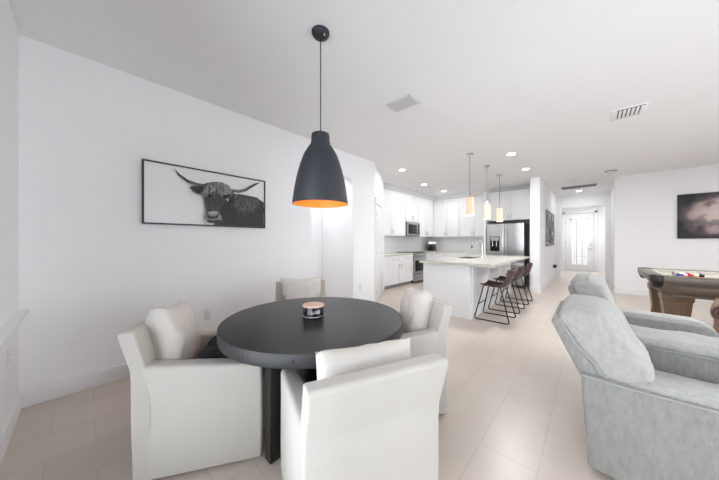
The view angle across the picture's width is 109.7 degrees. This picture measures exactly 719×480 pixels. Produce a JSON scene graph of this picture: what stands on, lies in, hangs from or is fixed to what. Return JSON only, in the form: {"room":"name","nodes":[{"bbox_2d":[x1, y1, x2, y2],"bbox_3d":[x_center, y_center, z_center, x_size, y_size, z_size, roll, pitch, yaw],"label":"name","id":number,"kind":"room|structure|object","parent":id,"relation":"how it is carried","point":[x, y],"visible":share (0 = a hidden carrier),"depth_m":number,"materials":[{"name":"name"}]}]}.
{"room":"dining room","nodes":[
{"label":"dining room","id":0,"kind":"room"},
{"bbox_2d":[0,0,18,433],"bbox_3d":[-0.167,-0.148,-0.403,8.700,2.837,0.150,0,0,43],"label":"wall","id":1,"kind":"structure","parent":0,"point":[9,35],"depth_m":1.66,"materials":[{"name":"paint"}]},
{"bbox_2d":[7,348,9,368],"bbox_3d":[-2.278,0.760,1.644,0.072,0.116,0.008,0,0,43],"label":"wall outlet","id":2,"kind":"object","parent":1,"relation":"attached to","point":[8,350],"visible":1,"depth_m":1.62,"materials":[{"name":"white plastic"}]},
{"bbox_2d":[0,391,21,465],"bbox_3d":[-2.031,1.202,1.422,1.475,0.135,0.016,0,0,43],"label":"baseboard","id":3,"kind":"structure","parent":1,"relation":"attached to","point":[7,431],"depth_m":1.62,"materials":[{"name":"paint"}]},
{"bbox_2d":[0,309,28,348],"bbox_3d":[-2.085,-0.196,1.403,1.270,1.468,0.195,0,0,43],"label":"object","id":4,"kind":"structure","parent":1,"relation":"in","point":[6,330],"depth_m":1.54,"materials":[{"name":"paint"}]},
{"bbox_2d":[19,34,373,390],"bbox_3d":[-1.197,-0.148,3.523,0.140,2.837,4.238,0,0,43],"label":"wall","id":5,"kind":"structure","parent":0,"point":[90,270],"depth_m":2.35,"materials":[{"name":"paint"}]},
{"bbox_2d":[21,298,373,407],"bbox_3d":[-1.141,1.202,3.469,0.016,0.135,4.235,0,0,43],"label":"baseboard","id":6,"kind":"structure","parent":5,"relation":"attached to","point":[46,392],"depth_m":2.11,"materials":[{"name":"paint"}]},
{"bbox_2d":[142,158,264,227],"bbox_3d":[-1.653,-0.478,2.869,0.069,0.622,1.237,0,0,43],"label":"framed print","id":7,"kind":"object","parent":5,"relation":"attached to","point":[172,194],"visible":1,"depth_m":2.77,"materials":[{"name":"paper"}]},
{"bbox_2d":[175,170,263,226],"bbox_3d":[-1.568,-0.467,2.947,0.051,0.570,0.976,0,0,43],"label":"picture","id":8,"kind":"object","parent":7,"relation":"attached to","point":[202,198],"depth_m":2.89},
{"bbox_2d":[204,309,210,320],"bbox_3d":[-1.712,0.835,2.853,0.008,0.116,0.072,0,0,43],"label":"wall outlet","id":9,"kind":"object","parent":5,"relation":"attached to","point":[207,313],"visible":1,"depth_m":2.85,"materials":[{"name":"white plastic"}]},
{"bbox_2d":[311,208,322,278],"bbox_3d":[-1.342,-0.148,4.085,0.835,2.837,2.400,0,0,43],"label":"wall","id":10,"kind":"structure","parent":0,"point":[316,213],"depth_m":5.05,"materials":[{"name":"paint"}]},
{"bbox_2d":[323,179,347,297],"bbox_3d":[-0.654,-0.148,5.166,1.285,2.837,0.118,0,0,43],"label":"wall","id":11,"kind":"structure","parent":0,"point":[335,220],"depth_m":4.89,"materials":[{"name":"paint"}]},
{"bbox_2d":[0,269,713,479],"bbox_3d":[4.854,1.310,5.430,9.200,0.080,15.435,0,0,43],"label":"floor","id":12,"kind":"structure","parent":0,"point":[515,411],"depth_m":1.82,"materials":[{"name":"tile"}]},
{"bbox_2d":[117,320,264,479],"bbox_3d":[-0.971,0.864,1.647,0.697,0.790,0.569,0,0,-16],"label":"dining chair","id":13,"kind":"object","parent":12,"relation":"on","point":[188,415],"visible":0.77,"depth_m":1.37,"materials":[{"name":"fabric"}]},
{"bbox_2d":[145,300,201,359],"bbox_3d":[-1.143,0.598,1.573,0.246,0.452,0.389,0,0,-15],"label":"throw pillow","id":14,"kind":"object","parent":13,"relation":"on","point":[173,330],"visible":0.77,"depth_m":1.45,"materials":[{"name":"fabric"}]},
{"bbox_2d":[198,335,228,358],"bbox_3d":[-0.867,0.722,1.685,0.314,0.139,0.353,0,0,-16],"label":"knit throw","id":15,"kind":"object","parent":13,"relation":"on","point":[211,350],"visible":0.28,"depth_m":1.52,"materials":[{"name":"black fabric"}]},
{"bbox_2d":[276,279,325,300],"bbox_3d":[-0.609,0.864,2.704,0.569,0.790,0.697,0,0,-16],"label":"dining chair","id":16,"kind":"object","parent":12,"relation":"on","point":[279,296],"visible":0.14,"depth_m":2.89,"materials":[{"name":"fabric"}]},
{"bbox_2d":[280,276,321,299],"bbox_3d":[-0.643,0.615,2.828,0.460,0.413,0.212,0,0,-18],"label":"throw pillow","id":17,"kind":"object","parent":16,"relation":"on","point":[307,287],"visible":0.6,"depth_m":2.77,"materials":[{"name":"fabric"}]},
{"bbox_2d":[217,297,402,463],"bbox_3d":[-0.295,0.887,1.704,1.170,0.766,1.170,0,0,43],"label":"dining table","id":18,"kind":"object","parent":12,"relation":"on","point":[276,336],"visible":0.75,"depth_m":1.44,"materials":[{"name":"wood"}]},
{"bbox_2d":[303,302,323,318],"bbox_3d":[-0.308,0.463,1.693,0.143,0.082,0.143,0,0,43],"label":"candle jar","id":19,"kind":"object","parent":18,"relation":"on","point":[311,310],"visible":1,"depth_m":1.64,"materials":[{"name":"black glass"}]},
{"bbox_2d":[281,353,447,479],"bbox_3d":[-0.043,0.864,1.209,0.569,0.790,0.697,0,0,-24],"label":"dining chair","id":20,"kind":"object","parent":12,"relation":"on","point":[380,422],"visible":0.98,"depth_m":0.93,"materials":[{"name":"fabric"}]},
{"bbox_2d":[315,338,410,379],"bbox_3d":[0.022,0.629,1.104,0.450,0.389,0.182,0,0,-25],"label":"throw pillow","id":21,"kind":"object","parent":20,"relation":"on","point":[331,362],"visible":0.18,"depth_m":1.03,"materials":[{"name":"fabric"}]},
{"bbox_2d":[384,254,412,289],"bbox_3d":[0.896,0.834,7.169,0.651,0.873,1.430,0,0,43],"label":"base cabinet","id":22,"kind":"object","parent":12,"relation":"on","point":[398,270],"visible":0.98,"depth_m":6.93,"materials":[{"name":"white wood"}]},
{"bbox_2d":[384,252,413,256],"bbox_3d":[0.883,0.376,7.174,0.624,0.040,1.460,0,0,43],"label":"countertop","id":23,"kind":"structure","parent":22,"relation":"on","point":[394,253],"depth_m":7.21,"materials":[{"name":"stone"}]},
{"bbox_2d":[400,251,425,282],"bbox_3d":[1.657,0.807,7.981,0.673,0.926,0.759,0,0,43],"label":"range","id":24,"kind":"object","parent":12,"relation":"on","point":[417,267],"visible":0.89,"depth_m":7.70,"materials":[{"name":"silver metal"}]},
{"bbox_2d":[400,251,424,252],"bbox_3d":[1.633,0.355,8.003,0.609,0.020,0.759,0,0,43],"label":"cooktop","id":25,"kind":"object","parent":24,"relation":"in","point":[406,251],"depth_m":7.79,"materials":[{"name":"silver glass"}]},
{"bbox_2d":[400,298,452,413],"bbox_3d":[0.284,0.864,2.046,0.697,0.790,0.569,0,0,-14],"label":"dining chair","id":26,"kind":"object","parent":12,"relation":"on","point":[432,340],"visible":0.16,"depth_m":1.83,"materials":[{"name":"fabric"}]},
{"bbox_2d":[399,287,432,333],"bbox_3d":[0.453,0.598,2.088,0.239,0.440,0.380,0,0,-19],"label":"throw pillow","id":27,"kind":"object","parent":26,"relation":"on","point":[415,305],"visible":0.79,"depth_m":1.96,"materials":[{"name":"fabric"}]},
{"bbox_2d":[426,253,436,259],"bbox_3d":[2.178,0.834,8.565,0.651,0.873,0.780,0,0,43],"label":"base cabinet","id":28,"kind":"object","parent":12,"relation":"on","point":[428,255],"visible":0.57,"depth_m":8.36,"materials":[{"name":"white wood"}]},
{"bbox_2d":[437,253,481,257],"bbox_3d":[3.414,0.834,8.341,1.540,0.873,0.651,0,0,43],"label":"base cabinet","id":29,"kind":"object","parent":12,"relation":"on","point":[439,255],"visible":0.2,"depth_m":8.36,"materials":[{"name":"white wood"}]},
{"bbox_2d":[416,251,483,253],"bbox_3d":[2.938,0.376,8.278,2.156,0.040,1.387,0,0,43],"label":"countertop","id":30,"kind":"structure","parent":29,"relation":"on","point":[465,252],"depth_m":8.44,"materials":[{"name":"stone"}]},
{"bbox_2d":[427,241,436,250],"bbox_3d":[2.590,0.185,9.055,0.300,0.340,0.320,0,0,8],"label":"coffee machine","id":31,"kind":"object","parent":30,"relation":"on","point":[431,245],"visible":0.97,"depth_m":8.94,"materials":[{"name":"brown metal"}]},
{"bbox_2d":[423,263,510,319],"bbox_3d":[2.398,0.834,5.396,0.896,0.872,2.768,0,0,43],"label":"kitchen island","id":32,"kind":"object","parent":12,"relation":"on","point":[459,286],"visible":0.59,"depth_m":4.36,"materials":[{"name":"white wood"}]},
{"bbox_2d":[419,254,528,266],"bbox_3d":[2.531,0.376,5.266,1.240,0.041,2.900,0,0,43],"label":"island countertop","id":33,"kind":"structure","parent":32,"relation":"on","point":[488,260],"depth_m":4.61,"materials":[{"name":"stone"}]},
{"bbox_2d":[471,240,486,257],"bbox_3d":[2.531,0.163,5.361,0.332,0.382,0.056,0,0,43],"label":"kitchen faucet","id":34,"kind":"object","parent":33,"relation":"on","point":[474,240],"visible":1,"depth_m":5.32,"materials":[{"name":"silver metal"}]},
{"bbox_2d":[484,192,493,254],"bbox_3d":[3.957,-0.080,7.742,0.060,2.700,0.795,0,0,43],"label":"end panel","id":35,"kind":"object","parent":12,"relation":"on","point":[486,221],"visible":0.26,"depth_m":7.45,"materials":[{"name":"white wood"}]},
{"bbox_2d":[474,269,515,324],"bbox_3d":[2.236,0.859,4.139,0.543,0.821,0.469,0,0,43],"label":"bar stool","id":36,"kind":"object","parent":12,"relation":"on","point":[510,273],"visible":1,"depth_m":4.08,"materials":[{"name":"brown leather"}]},
{"bbox_2d":[488,265,524,313],"bbox_3d":[2.750,0.859,4.698,0.543,0.821,0.469,0,0,43],"label":"bar stool","id":37,"kind":"object","parent":12,"relation":"on","point":[520,270],"visible":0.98,"depth_m":4.60,"materials":[{"name":"brown leather"}]},
{"bbox_2d":[487,222,528,286],"bbox_3d":[4.295,0.362,7.334,0.934,1.755,0.847,0,0,43],"label":"refrigerator","id":38,"kind":"object","parent":12,"relation":"on","point":[511,238],"visible":0.48,"depth_m":7.00,"materials":[{"name":"silver metal"}]},
{"bbox_2d":[500,262,532,304],"bbox_3d":[3.312,0.859,5.309,0.543,0.821,0.469,0,0,43],"label":"bar stool","id":39,"kind":"object","parent":12,"relation":"on","point":[529,265],"visible":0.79,"depth_m":5.13,"materials":[{"name":"brown leather"}]},
{"bbox_2d":[552,273,718,479],"bbox_3d":[2.070,0.776,1.756,1.052,0.988,1.672,0,0,43],"label":"recliner","id":40,"kind":"object","parent":12,"relation":"on","point":[650,380],"visible":1,"depth_m":1.34,"materials":[{"name":"grey fabric"}]},
{"bbox_2d":[572,273,615,304],"bbox_3d":[2.083,0.557,2.230,0.306,0.549,0.490,0,0,43],"label":"cushion","id":41,"kind":"object","parent":40,"relation":"on","point":[589,284],"depth_m":2.09,"materials":[{"name":"grey fabric"}]},
{"bbox_2d":[559,294,654,382],"bbox_3d":[1.516,0.598,1.583,0.411,0.462,0.572,0,0,43],"label":"cushion","id":42,"kind":"object","parent":40,"relation":"on","point":[597,336],"depth_m":1.40,"materials":[{"name":"grey fabric"}]},
{"bbox_2d":[654,369,718,390],"bbox_3d":[1.859,0.883,1.388,0.591,0.144,0.422,0,0,43],"label":"seat cushion","id":43,"kind":"object","parent":40,"relation":"on","point":[682,375],"depth_m":1.51,"materials":[{"name":"grey fabric"}]},
{"bbox_2d":[637,267,718,316],"bbox_3d":[5.089,0.853,2.915,2.450,0.834,1.346,0,0,43],"label":"pool table","id":44,"kind":"object","parent":12,"relation":"on","point":[669,293],"visible":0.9,"depth_m":3.17,"materials":[{"name":"brown wood"}]},
{"bbox_2d":[710,298,718,333],"bbox_3d":[3.919,0.871,2.256,0.740,0.798,0.913,0,0,-33],"label":"armchair","id":45,"kind":"object","parent":12,"relation":"on","point":[714,310],"visible":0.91,"depth_m":2.42,"materials":[{"name":"wicker"}]},
{"bbox_2d":[8,0,718,196],"bbox_3d":[4.854,-1.607,5.430,9.200,0.080,15.435,0,0,43],"label":"ceiling","id":46,"kind":"structure","parent":0,"point":[542,81],"depth_m":2.33,"materials":[{"name":"paint"}]},
{"bbox_2d":[292,25,347,207],"bbox_3d":[-0.292,-0.921,1.899,0.414,1.292,0.414,0,0,43],"label":"pendant lamp","id":47,"kind":"object","parent":46,"relation":"hanging from","point":[319,183],"visible":1,"depth_m":1.77,"materials":[{"name":"black metal"}]},
{"bbox_2d":[386,94,419,111],"bbox_3d":[0.491,-1.560,2.876,0.310,0.014,0.220,0,0,43],"label":"ceiling vent","id":48,"kind":"object","parent":46,"relation":"in","point":[406,101],"visible":1,"depth_m":2.86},
{"bbox_2d":[466,153,473,215],"bbox_3d":[1.984,-1.012,4.546,0.146,1.109,0.146,0,0,43],"label":"pendant","id":49,"kind":"object","parent":46,"relation":"hanging from","point":[470,200],"visible":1,"depth_m":4.49,"materials":[{"name":"beige glass"}]},
{"bbox_2d":[483,165,490,218],"bbox_3d":[2.661,-1.012,5.282,0.146,1.109,0.146,0,0,43],"label":"pendant","id":50,"kind":"object","parent":46,"relation":"hanging from","point":[487,206],"visible":1,"depth_m":5.24,"materials":[{"name":"beige glass"}]},
{"bbox_2d":[496,174,502,221],"bbox_3d":[3.324,-1.012,6.004,0.146,1.109,0.146,0,0,43],"label":"pendant","id":51,"kind":"object","parent":46,"relation":"hanging from","point":[499,211],"visible":1,"depth_m":5.96,"materials":[{"name":"beige glass"}]},
{"bbox_2d":[505,152,516,155],"bbox_3d":[2.731,-1.563,4.553,0.184,0.008,0.184,0,0,43],"label":"recessed light","id":52,"kind":"object","parent":46,"relation":"in","point":[511,153],"visible":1,"depth_m":4.56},
{"bbox_2d":[560,183,597,189],"bbox_3d":[6.272,-1.555,7.247,0.800,0.023,0.380,0,0,43],"label":"ceiling vent","id":53,"kind":"object","parent":46,"relation":"in","point":[593,184],"visible":1,"depth_m":7.18,"materials":[{"name":"grey metal"}]},
{"bbox_2d":[605,170,616,173],"bbox_3d":[5.628,-1.542,5.666,0.200,0.050,0.200,0,0,43],"label":"smoke detector","id":54,"kind":"object","parent":46,"relation":"attached to","point":[609,171],"visible":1,"depth_m":5.62,"materials":[{"name":"white plastic"}]},
{"bbox_2d":[610,102,648,121],"bbox_3d":[3.271,-1.562,3.079,0.300,0.011,0.360,0,0,43],"label":"ceiling vent","id":55,"kind":"object","parent":46,"relation":"in","point":[639,109],"visible":1,"depth_m":3.06,"materials":[{"name":"metal"}]},
{"bbox_2d":[374,163,383,297],"bbox_3d":[0.396,-0.148,5.744,0.120,2.837,1.428,0,0,13],"label":"wall","id":56,"kind":"structure","parent":0,"point":[378,179],"depth_m":5.58,"materials":[{"name":"paint"}]},
{"bbox_2d":[374,197,382,301],"bbox_3d":[0.443,0.195,5.533,0.069,2.150,0.960,0,0,13],"label":"door","id":57,"kind":"structure","parent":56,"relation":"in","point":[378,205],"depth_m":5.46,"materials":[{"name":"paint"}]},
{"bbox_2d":[384,189,405,236],"bbox_3d":[0.801,-0.785,7.257,0.389,1.290,1.430,0,0,43],"label":"upper cabinet","id":58,"kind":"object","parent":56,"relation":"attached to","point":[394,202],"visible":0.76,"depth_m":7.25,"materials":[{"name":"white wood"}]},
{"bbox_2d":[384,236,483,252],"bbox_3d":[2.194,0.107,7.457,2.180,0.495,3.610,0,0,43],"label":"backsplash","id":59,"kind":"structure","parent":56,"relation":"attached to","point":[392,244],"depth_m":8.58,"materials":[{"name":"white tile"}]},
{"bbox_2d":[494,221,529,284],"bbox_3d":[3.879,-0.148,8.441,3.590,2.837,0.120,0,0,43],"label":"wall","id":60,"kind":"structure","parent":0,"point":[528,222],"depth_m":7.37,"materials":[{"name":"paint"}]},
{"bbox_2d":[434,198,458,236],"bbox_3d":[3.078,-0.785,8.832,0.900,1.290,0.389,0,0,43],"label":"upper cabinet","id":61,"kind":"object","parent":60,"relation":"attached to","point":[446,212],"visible":0.99,"depth_m":8.70,"materials":[{"name":"white wood"}]},
{"bbox_2d":[459,195,483,236],"bbox_3d":[3.744,-0.785,8.220,0.900,1.290,0.389,0,0,43],"label":"upper cabinet","id":62,"kind":"object","parent":60,"relation":"attached to","point":[469,226],"visible":0.68,"depth_m":8.12,"materials":[{"name":"white wood"}]},
{"bbox_2d":[488,188,529,221],"bbox_3d":[4.455,-1.010,7.397,1.130,0.840,0.629,0,0,43],"label":"upper cabinet","id":63,"kind":"object","parent":60,"relation":"attached to","point":[515,204],"visible":0.84,"depth_m":7.16,"materials":[{"name":"white wood"}]},
{"bbox_2d":[530,177,555,287],"bbox_3d":[5.580,-0.148,7.605,0.205,2.837,3.750,0,0,43],"label":"wall","id":64,"kind":"structure","parent":0,"point":[538,188],"depth_m":6.28,"materials":[{"name":"paint"}]},
{"bbox_2d":[384,183,529,200],"bbox_3d":[2.636,-1.498,7.044,3.350,0.136,3.600,0,0,43],"label":"trim","id":65,"kind":"structure","parent":64,"relation":"attached to","point":[386,185],"depth_m":7.88,"materials":[{"name":"paint"}]},
{"bbox_2d":[530,273,556,292],"bbox_3d":[5.580,1.202,7.594,0.221,0.135,3.766,0,0,43],"label":"baseboard","id":66,"kind":"structure","parent":64,"relation":"attached to","point":[532,289],"depth_m":6.38,"materials":[{"name":"paint"}]},
{"bbox_2d":[546,209,553,245],"bbox_3d":[5.731,-0.360,7.595,0.070,1.000,1.900,0,0,43],"label":"wall art panel","id":67,"kind":"object","parent":64,"relation":"attached to","point":[549,216],"visible":0.98,"depth_m":7.38,"materials":[{"name":"grey metal"}]},
{"bbox_2d":[561,205,604,271],"bbox_3d":[9.681,-0.148,10.742,2.420,2.837,0.120,0,0,43],"label":"wall","id":68,"kind":"structure","parent":0,"point":[600,209],"depth_m":10.47,"materials":[{"name":"paint"}]},
{"bbox_2d":[563,210,596,271],"bbox_3d":[9.408,0.000,10.828,1.120,2.540,0.123,0,0,43],"label":"door","id":69,"kind":"structure","parent":68,"relation":"in","point":[581,229],"depth_m":10.81,"materials":[{"name":"paint"}]},
{"bbox_2d":[556,191,610,280],"bbox_3d":[7.479,-0.148,8.508,1.620,2.837,0.150,0,0,43],"label":"wall","id":70,"kind":"structure","parent":0,"point":[601,198],"depth_m":8.34,"materials":[{"name":"paint"}]},
{"bbox_2d":[611,185,613,281],"bbox_3d":[7.185,-0.148,7.080,0.120,2.837,2.350,0,0,43],"label":"wall","id":71,"kind":"structure","parent":0,"point":[612,190],"depth_m":7.37,"materials":[{"name":"paint"}]},
{"bbox_2d":[614,177,616,292],"bbox_3d":[6.300,-0.147,6.235,0.040,2.835,0.172,0,0,43],"label":"trim","id":72,"kind":"structure","parent":71,"relation":"attached to","point":[615,178],"depth_m":6.17,"materials":[{"name":"paint"}]},
{"bbox_2d":[617,164,718,289],"bbox_3d":[7.763,-0.148,4.872,3.960,2.837,0.120,0,0,43],"label":"wall","id":73,"kind":"structure","parent":0,"point":[646,202],"depth_m":5.73,"materials":[{"name":"paint"}]},
{"bbox_2d":[610,277,712,302],"bbox_3d":[8.547,1.202,5.736,3.976,0.135,2.486,0,0,43],"label":"baseboard","id":74,"kind":"structure","parent":73,"relation":"attached to","point":[619,290],"depth_m":5.95,"materials":[{"name":"paint"}]},
{"bbox_2d":[677,192,718,237],"bbox_3d":[7.470,-0.530,5.030,1.450,0.950,0.040,0,0,43],"label":"canvas painting","id":75,"kind":"object","parent":73,"relation":"attached to","point":[697,213],"visible":1,"depth_m":5.32},
{"bbox_3d":[1.340,-0.149,8.234,0.130,2.837,3.820,0,0,43],"label":"wall","id":76,"kind":"structure","parent":0,"visible":0},
{"bbox_2d":[406,194,417,222],"bbox_3d":[1.548,-1.012,8.070,0.389,0.835,0.760,0,0,43],"label":"upper cabinet","id":77,"kind":"object","parent":76,"relation":"attached to","point":[411,201],"visible":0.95,"depth_m":7.92,"materials":[{"name":"white wood"}]},
{"bbox_2d":[406,222,419,235],"bbox_3d":[1.569,-0.372,8.053,0.433,0.435,0.752,0,0,43],"label":"microwave","id":78,"kind":"object","parent":77,"relation":"attached to","point":[412,228],"visible":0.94,"depth_m":7.87,"materials":[{"name":"silver metal"}]},
{"bbox_2d":[409,197,433,236],"bbox_3d":[2.171,-0.785,8.748,0.389,1.290,1.060,0,0,43],"label":"upper cabinet","id":79,"kind":"object","parent":76,"relation":"attached to","point":[425,207],"visible":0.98,"depth_m":8.60,"materials":[{"name":"white wood"}]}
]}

